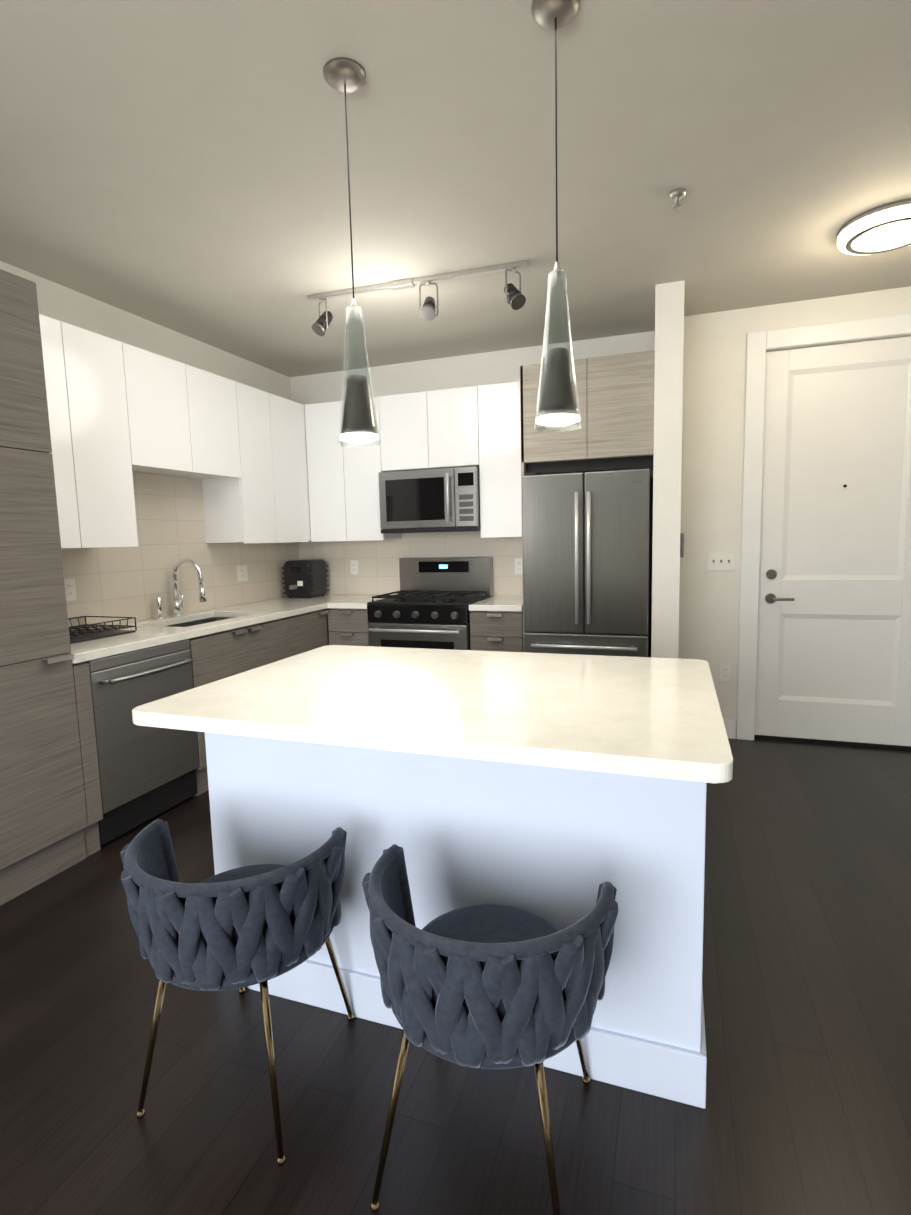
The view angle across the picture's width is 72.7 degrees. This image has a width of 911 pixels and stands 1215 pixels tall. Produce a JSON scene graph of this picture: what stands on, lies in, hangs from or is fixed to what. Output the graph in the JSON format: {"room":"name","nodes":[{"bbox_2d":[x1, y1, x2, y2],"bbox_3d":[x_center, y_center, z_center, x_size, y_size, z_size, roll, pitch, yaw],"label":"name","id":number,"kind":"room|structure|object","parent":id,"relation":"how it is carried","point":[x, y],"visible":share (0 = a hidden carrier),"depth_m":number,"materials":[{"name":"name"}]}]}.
{"room":"kitchen","nodes":[
{"label":"kitchen","id":0,"kind":"room"},
{"bbox_2d":[0,261,290,624],"bbox_3d":[-2.584,-0.148,1.924,0.100,2.720,7.620,1,7,19],"label":"wall","id":1,"kind":"structure","parent":0,"point":[56,301],"depth_m":3.73,"materials":[{"name":"paint"}]},
{"bbox_2d":[39,314,86,548],"bbox_3d":[-2.027,-0.797,2.823,0.326,1.040,0.340,1,7,19],"label":"upper cabinet","id":2,"kind":"object","parent":1,"relation":"attached to","point":[56,356],"depth_m":2.89,"materials":[{"name":"white wood"}]},
{"bbox_2d":[64,578,76,600],"bbox_3d":[-2.045,-0.093,3.277,0.007,0.118,0.075,1,7,19],"label":"switch plate","id":3,"kind":"object","parent":1,"relation":"attached to","point":[70,588],"depth_m":3.28,"materials":[{"name":"white plastic"}]},
{"bbox_2d":[67,323,138,547],"bbox_3d":[-1.915,-0.836,3.141,0.326,1.040,0.340,1,7,19],"label":"upper cabinet","id":4,"kind":"object","parent":1,"relation":"attached to","point":[100,376],"depth_m":3.10,"materials":[{"name":"white wood"}]},
{"bbox_2d":[127,344,194,473],"bbox_3d":[-1.791,-1.094,3.482,0.326,0.610,0.440,1,7,19],"label":"upper cabinet","id":5,"kind":"object","parent":1,"relation":"attached to","point":[160,385],"depth_m":3.45,"materials":[{"name":"white wood"}]},
{"bbox_2d":[61,472,300,629],"bbox_3d":[-1.781,-0.403,4.033,0.005,0.884,2.678,1,7,19],"label":"tile backsplash","id":6,"kind":"structure","parent":1,"relation":"attached to","point":[128,581],"depth_m":3.91,"materials":[{"name":"beige tile"}]},
{"bbox_2d":[159,366,242,481],"bbox_3d":[-1.645,-1.144,3.895,0.326,0.610,0.440,1,7,19],"label":"upper cabinet","id":7,"kind":"object","parent":1,"relation":"attached to","point":[214,398],"depth_m":3.86,"materials":[{"name":"white wood"}]},
{"bbox_2d":[202,383,278,543],"bbox_3d":[-1.509,-0.975,4.289,0.326,1.040,0.350,1,7,19],"label":"upper cabinet","id":8,"kind":"object","parent":1,"relation":"attached to","point":[265,467],"depth_m":4.19,"materials":[{"name":"white wood"}]},
{"bbox_2d":[236,565,247,581],"bbox_3d":[-1.581,-0.253,4.589,0.007,0.118,0.120,1,7,19],"label":"switch plate","id":9,"kind":"object","parent":1,"relation":"attached to","point":[242,574],"depth_m":4.59,"materials":[{"name":"white plastic"}]},
{"bbox_2d":[271,394,310,541],"bbox_3d":[-1.374,-1.021,4.668,0.326,1.040,0.460,1,7,19],"label":"upper cabinet","id":10,"kind":"object","parent":1,"relation":"attached to","point":[290,460],"depth_m":4.60,"materials":[{"name":"white wood"}]},
{"bbox_2d":[0,738,910,1214],"bbox_3d":[0.539,1.290,0.993,6.650,0.080,7.620,1,7,19],"label":"floor","id":11,"kind":"structure","parent":0,"point":[806,978],"depth_m":1.58,"materials":[{"name":"brown wood"}]},
{"bbox_2d":[0,269,87,905],"bbox_3d":[-2.109,-0.027,2.128,0.656,2.410,1.190,1,7,19],"label":"tall cabinet","id":12,"kind":"object","parent":11,"relation":"on","point":[43,820],"visible":0.98,"depth_m":2.45,"materials":[{"name":"grey wood"}]},
{"bbox_2d":[85,639,198,845],"bbox_3d":[-1.723,0.628,3.111,0.638,0.870,0.597,1,7,19],"label":"dishwasher","id":13,"kind":"object","parent":11,"relation":"on","point":[146,773],"visible":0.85,"depth_m":2.96,"materials":[{"name":"silver metal"}]},
{"bbox_2d":[98,614,293,795],"bbox_3d":[-1.535,0.541,3.827,0.626,0.873,0.878,1,7,19],"label":"base cabinet","id":14,"kind":"object","parent":11,"relation":"on","point":[228,641],"depth_m":3.62,"materials":[{"name":"grey wood"}]},
{"bbox_2d":[70,594,361,665],"bbox_3d":[-1.468,0.062,3.976,0.636,0.040,2.672,1,7,19],"label":"countertop","id":15,"kind":"structure","parent":14,"relation":"on","point":[249,614],"depth_m":3.44,"materials":[{"name":"white stone"}]},
{"bbox_2d":[68,616,136,643],"bbox_3d":[-1.934,0.118,3.045,0.356,0.078,0.557,1,7,19],"label":"dish rack","id":16,"kind":"object","parent":15,"relation":"on","point":[82,633],"visible":0.54,"depth_m":3.13,"materials":[{"name":"black plastic"}]},
{"bbox_2d":[156,558,206,619],"bbox_3d":[-1.688,-0.119,3.820,0.257,0.364,0.223,1,7,19],"label":"faucet","id":17,"kind":"object","parent":15,"relation":"on","point":[177,615],"depth_m":3.85,"materials":[{"name":"silver metal"}]},
{"bbox_2d":[169,617,232,626],"bbox_3d":[-1.549,0.195,3.793,0.404,0.177,0.694,1,7,19],"label":"sink","id":18,"kind":"object","parent":15,"relation":"in","point":[187,622],"depth_m":3.98,"materials":[{"name":"silver metal"}]},
{"bbox_2d":[282,559,328,597],"bbox_3d":[-1.234,-0.234,5.016,0.263,0.300,0.356,1,7,19],"label":"toaster","id":19,"kind":"object","parent":15,"relation":"on","point":[305,578],"visible":1,"depth_m":4.93,"materials":[{"name":"black plastic"}]},
{"bbox_2d":[120,819,353,1166],"bbox_3d":[-0.554,0.888,1.579,0.560,0.640,0.481,1,7,19],"label":"chair","id":20,"kind":"object","parent":11,"relation":"on","point":[241,928],"visible":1,"depth_m":1.38,"materials":[{"name":"grey fabric"}]},
{"bbox_2d":[290,610,329,655],"bbox_3d":[-1.311,0.464,4.461,0.626,0.873,0.476,1,7,19],"label":"base cabinet","id":21,"kind":"object","parent":11,"relation":"on","point":[311,631],"depth_m":4.35,"materials":[{"name":"grey wood"}]},
{"bbox_2d":[330,606,369,645],"bbox_3d":[-0.672,0.406,4.831,0.331,0.873,0.626,1,7,19],"label":"base cabinet","id":22,"kind":"object","parent":11,"relation":"on","point":[347,627],"depth_m":4.50,"materials":[{"name":"grey wood"}]},
{"bbox_2d":[326,595,383,609],"bbox_3d":[-0.680,-0.047,4.771,0.319,0.040,0.636,1,7,19],"label":"countertop","id":23,"kind":"structure","parent":22,"relation":"on","point":[347,603],"depth_m":4.52,"materials":[{"name":"white stone"}]},
{"bbox_2d":[367,557,492,649],"bbox_3d":[-0.175,0.240,4.581,0.752,1.195,0.710,1,7,19],"label":"stove","id":24,"kind":"object","parent":11,"relation":"on","point":[426,606],"visible":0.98,"depth_m":4.38,"materials":[{"name":"silver metal"}]},
{"bbox_2d":[205,733,706,1108],"bbox_3d":[0.061,0.698,2.087,1.431,0.873,0.913,1,7,19],"label":"kitchen island","id":25,"kind":"object","parent":11,"relation":"on","point":[556,789],"depth_m":1.57,"materials":[{"name":"white paint"}]},
{"bbox_2d":[132,645,732,784],"bbox_3d":[-0.008,0.254,1.955,1.540,0.040,1.064,1,7,19],"label":"island countertop","id":26,"kind":"structure","parent":25,"relation":"on","point":[660,719],"depth_m":1.66,"materials":[{"name":"white stone"}]},
{"bbox_2d":[362,844,617,1214],"bbox_3d":[0.071,0.898,1.360,0.554,0.640,0.480,1,7,19],"label":"chair","id":27,"kind":"object","parent":11,"relation":"on","point":[490,986],"visible":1,"depth_m":1.16,"materials":[{"name":"grey fabric"}]},
{"bbox_2d":[469,610,522,651],"bbox_3d":[0.380,0.422,4.461,0.364,0.873,0.626,1,7,19],"label":"base cabinet","id":28,"kind":"object","parent":11,"relation":"on","point":[490,630],"depth_m":4.13,"materials":[{"name":"grey wood"}]},
{"bbox_2d":[470,596,522,613],"bbox_3d":[0.366,-0.031,4.403,0.365,0.040,0.636,1,7,19],"label":"countertop","id":29,"kind":"structure","parent":28,"relation":"on","point":[514,604],"depth_m":4.16,"materials":[{"name":"white stone"}]},
{"bbox_2d":[522,466,652,656],"bbox_3d":[0.900,0.001,4.130,0.764,1.758,0.752,1,7,19],"label":"fridge","id":30,"kind":"object","parent":11,"relation":"on","point":[587,563],"visible":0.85,"depth_m":3.79,"materials":[{"name":"grey metal"}]},
{"bbox_2d":[520,350,654,651],"bbox_3d":[0.918,-0.343,4.182,0.811,2.430,0.616,1,7,19],"label":"tall cabinet","id":31,"kind":"object","parent":11,"relation":"on","point":[615,393],"visible":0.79,"depth_m":3.77,"materials":[{"name":"grey"}]},
{"bbox_2d":[0,0,910,376],"bbox_3d":[0.471,-1.492,0.679,6.650,0.080,7.620,1,7,19],"label":"ceiling","id":32,"kind":"structure","parent":0,"point":[180,166],"depth_m":2.24,"materials":[{"name":"paint"}]},
{"bbox_2d":[323,57,380,447],"bbox_3d":[-0.311,-1.032,1.866,0.132,1.060,0.132,1,7,19],"label":"pendant light","id":33,"kind":"object","parent":32,"relation":"hanging from","point":[345,76],"visible":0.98,"depth_m":1.87,"materials":[{"name":"silver metal"}]},
{"bbox_2d":[309,261,527,335],"bbox_3d":[-0.225,-1.614,3.260,1.221,0.222,0.145,1,7,19],"label":"track light","id":34,"kind":"object","parent":32,"relation":"attached to","point":[515,297],"visible":1,"depth_m":3.23,"materials":[{"name":"silver metal"}]},
{"bbox_2d":[531,0,581,431],"bbox_3d":[0.270,-1.022,1.651,0.132,1.060,0.132,1,7,19],"label":"pendant light","id":35,"kind":"object","parent":32,"relation":"hanging from","point":[557,403],"visible":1,"depth_m":1.66,"materials":[{"name":"silver metal"}]},
{"bbox_2d":[669,188,685,209],"bbox_3d":[0.892,-1.637,2.487,0.064,0.056,0.064,1,7,19],"label":"sprinkler head","id":36,"kind":"object","parent":32,"relation":"attached to","point":[676,195],"visible":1,"depth_m":2.48,"materials":[{"name":"silver metal"}]},
{"bbox_2d":[837,199,910,254],"bbox_3d":[1.947,-1.689,2.770,0.406,0.068,0.406,1,7,19],"label":"flush ceiling light","id":37,"kind":"object","parent":32,"relation":"attached to","point":[884,228],"visible":1,"depth_m":2.73,"materials":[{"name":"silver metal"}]},
{"bbox_2d":[290,331,654,636],"bbox_3d":[0.065,-0.549,4.899,2.910,2.720,0.200,1,7,19],"label":"wall","id":38,"kind":"structure","parent":0,"point":[493,367],"depth_m":4.66,"materials":[{"name":"paint"}]},
{"bbox_2d":[303,401,346,541],"bbox_3d":[-0.960,-1.058,4.899,0.340,1.040,0.356,1,7,19],"label":"upper cabinet","id":39,"kind":"object","parent":38,"relation":"attached to","point":[326,488],"depth_m":4.76,"materials":[{"name":"white wood"}]},
{"bbox_2d":[350,560,358,574],"bbox_3d":[-0.839,-0.332,5.128,0.075,0.118,0.007,1,7,19],"label":"switch plate","id":40,"kind":"object","parent":38,"relation":"attached to","point":[354,567],"depth_m":5.13,"materials":[{"name":"white plastic"}]},
{"bbox_2d":[343,397,401,540],"bbox_3d":[-0.647,-1.055,4.804,0.314,1.040,0.327,1,7,19],"label":"upper cabinet","id":41,"kind":"object","parent":38,"relation":"attached to","point":[362,466],"depth_m":4.67,"materials":[{"name":"white wood"}]},
{"bbox_2d":[379,391,430,471],"bbox_3d":[-0.326,-1.298,4.661,0.381,0.540,0.327,1,7,19],"label":"upper cabinet","id":42,"kind":"object","parent":38,"relation":"attached to","point":[402,417],"depth_m":4.51,"materials":[{"name":"white wood"}]},
{"bbox_2d":[301,531,522,595],"bbox_3d":[-0.335,-0.347,4.956,2.062,0.494,0.004,1,7,19],"label":"tile backsplash","id":43,"kind":"structure","parent":38,"relation":"attached to","point":[378,560],"depth_m":5.00,"materials":[{"name":"beige tile"}]},
{"bbox_2d":[427,386,478,468],"bbox_3d":[0.034,-1.292,4.534,0.381,0.540,0.327,1,7,19],"label":"upper cabinet","id":44,"kind":"object","parent":38,"relation":"attached to","point":[452,414],"depth_m":4.38,"materials":[{"name":"white wood"}]},
{"bbox_2d":[378,466,480,532],"bbox_3d":[-0.153,-0.784,4.599,0.754,0.445,0.428,1,7,19],"label":"microwave","id":45,"kind":"object","parent":44,"relation":"attached to","point":[431,500],"visible":0.94,"depth_m":4.44,"materials":[{"name":"silver metal"}]},
{"bbox_2d":[476,381,521,537],"bbox_3d":[0.372,-1.039,4.445,0.324,1.040,0.327,1,7,19],"label":"upper cabinet","id":46,"kind":"object","parent":38,"relation":"attached to","point":[499,466],"depth_m":4.30,"materials":[{"name":"white wood"}]},
{"bbox_2d":[515,558,521,573],"bbox_3d":[0.483,-0.312,4.663,0.075,0.118,0.007,1,7,19],"label":"switch plate","id":47,"kind":"object","parent":38,"relation":"attached to","point":[518,561],"depth_m":4.66,"materials":[{"name":"white plastic"}]},
{"bbox_2d":[651,280,684,657],"bbox_3d":[1.372,-0.480,4.007,0.150,2.720,1.020,1,7,19],"label":"wall","id":48,"kind":"structure","parent":0,"point":[669,347],"depth_m":3.49,"materials":[{"name":"paint"}]},
{"bbox_2d":[680,533,683,556],"bbox_3d":[1.322,-0.364,3.612,0.020,0.140,0.080,1,7,19],"label":"switch plate","id":49,"kind":"object","parent":48,"relation":"attached to","point":[681,534],"depth_m":3.57,"materials":[{"name":"white plastic"}]},
{"bbox_2d":[678,286,910,723],"bbox_3d":[3.095,-0.473,3.569,3.390,2.720,0.140,1,7,19],"label":"wall","id":50,"kind":"structure","parent":0,"point":[714,381],"depth_m":3.94,"materials":[{"name":"paint"}]},
{"bbox_2d":[707,552,734,570],"bbox_3d":[1.715,-0.297,3.996,0.165,0.118,0.014,1,7,19],"label":"switch plate","id":51,"kind":"object","parent":50,"relation":"attached to","point":[721,561],"depth_m":4.00,"materials":[{"name":"white plastic"}]},
{"bbox_2d":[719,664,731,681],"bbox_3d":[1.772,0.430,4.067,0.075,0.118,0.007,1,7,19],"label":"electrical outlet","id":52,"kind":"object","parent":50,"relation":"attached to","point":[724,669],"depth_m":4.07,"materials":[{"name":"white plastic"}]},
{"bbox_2d":[723,719,735,738],"bbox_3d":[2.930,0.858,3.386,3.540,0.125,0.613,1,7,19],"label":"baseboard","id":53,"kind":"structure","parent":50,"relation":"attached to","point":[730,726],"depth_m":4.09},
{"bbox_2d":[736,313,910,750],"bbox_3d":[2.380,-0.407,3.814,1.136,2.568,0.150,1,7,19],"label":"door frame","id":54,"kind":"structure","parent":50,"relation":"attached to","point":[759,343],"depth_m":3.86,"materials":[{"name":"white wood"}]},
{"bbox_2d":[754,336,910,745],"bbox_3d":[2.374,-0.359,3.789,0.920,2.432,0.110,1,7,19],"label":"entry door","id":55,"kind":"structure","parent":50,"relation":"in","point":[834,637],"depth_m":3.81,"materials":[{"name":"white wood"}]}
]}

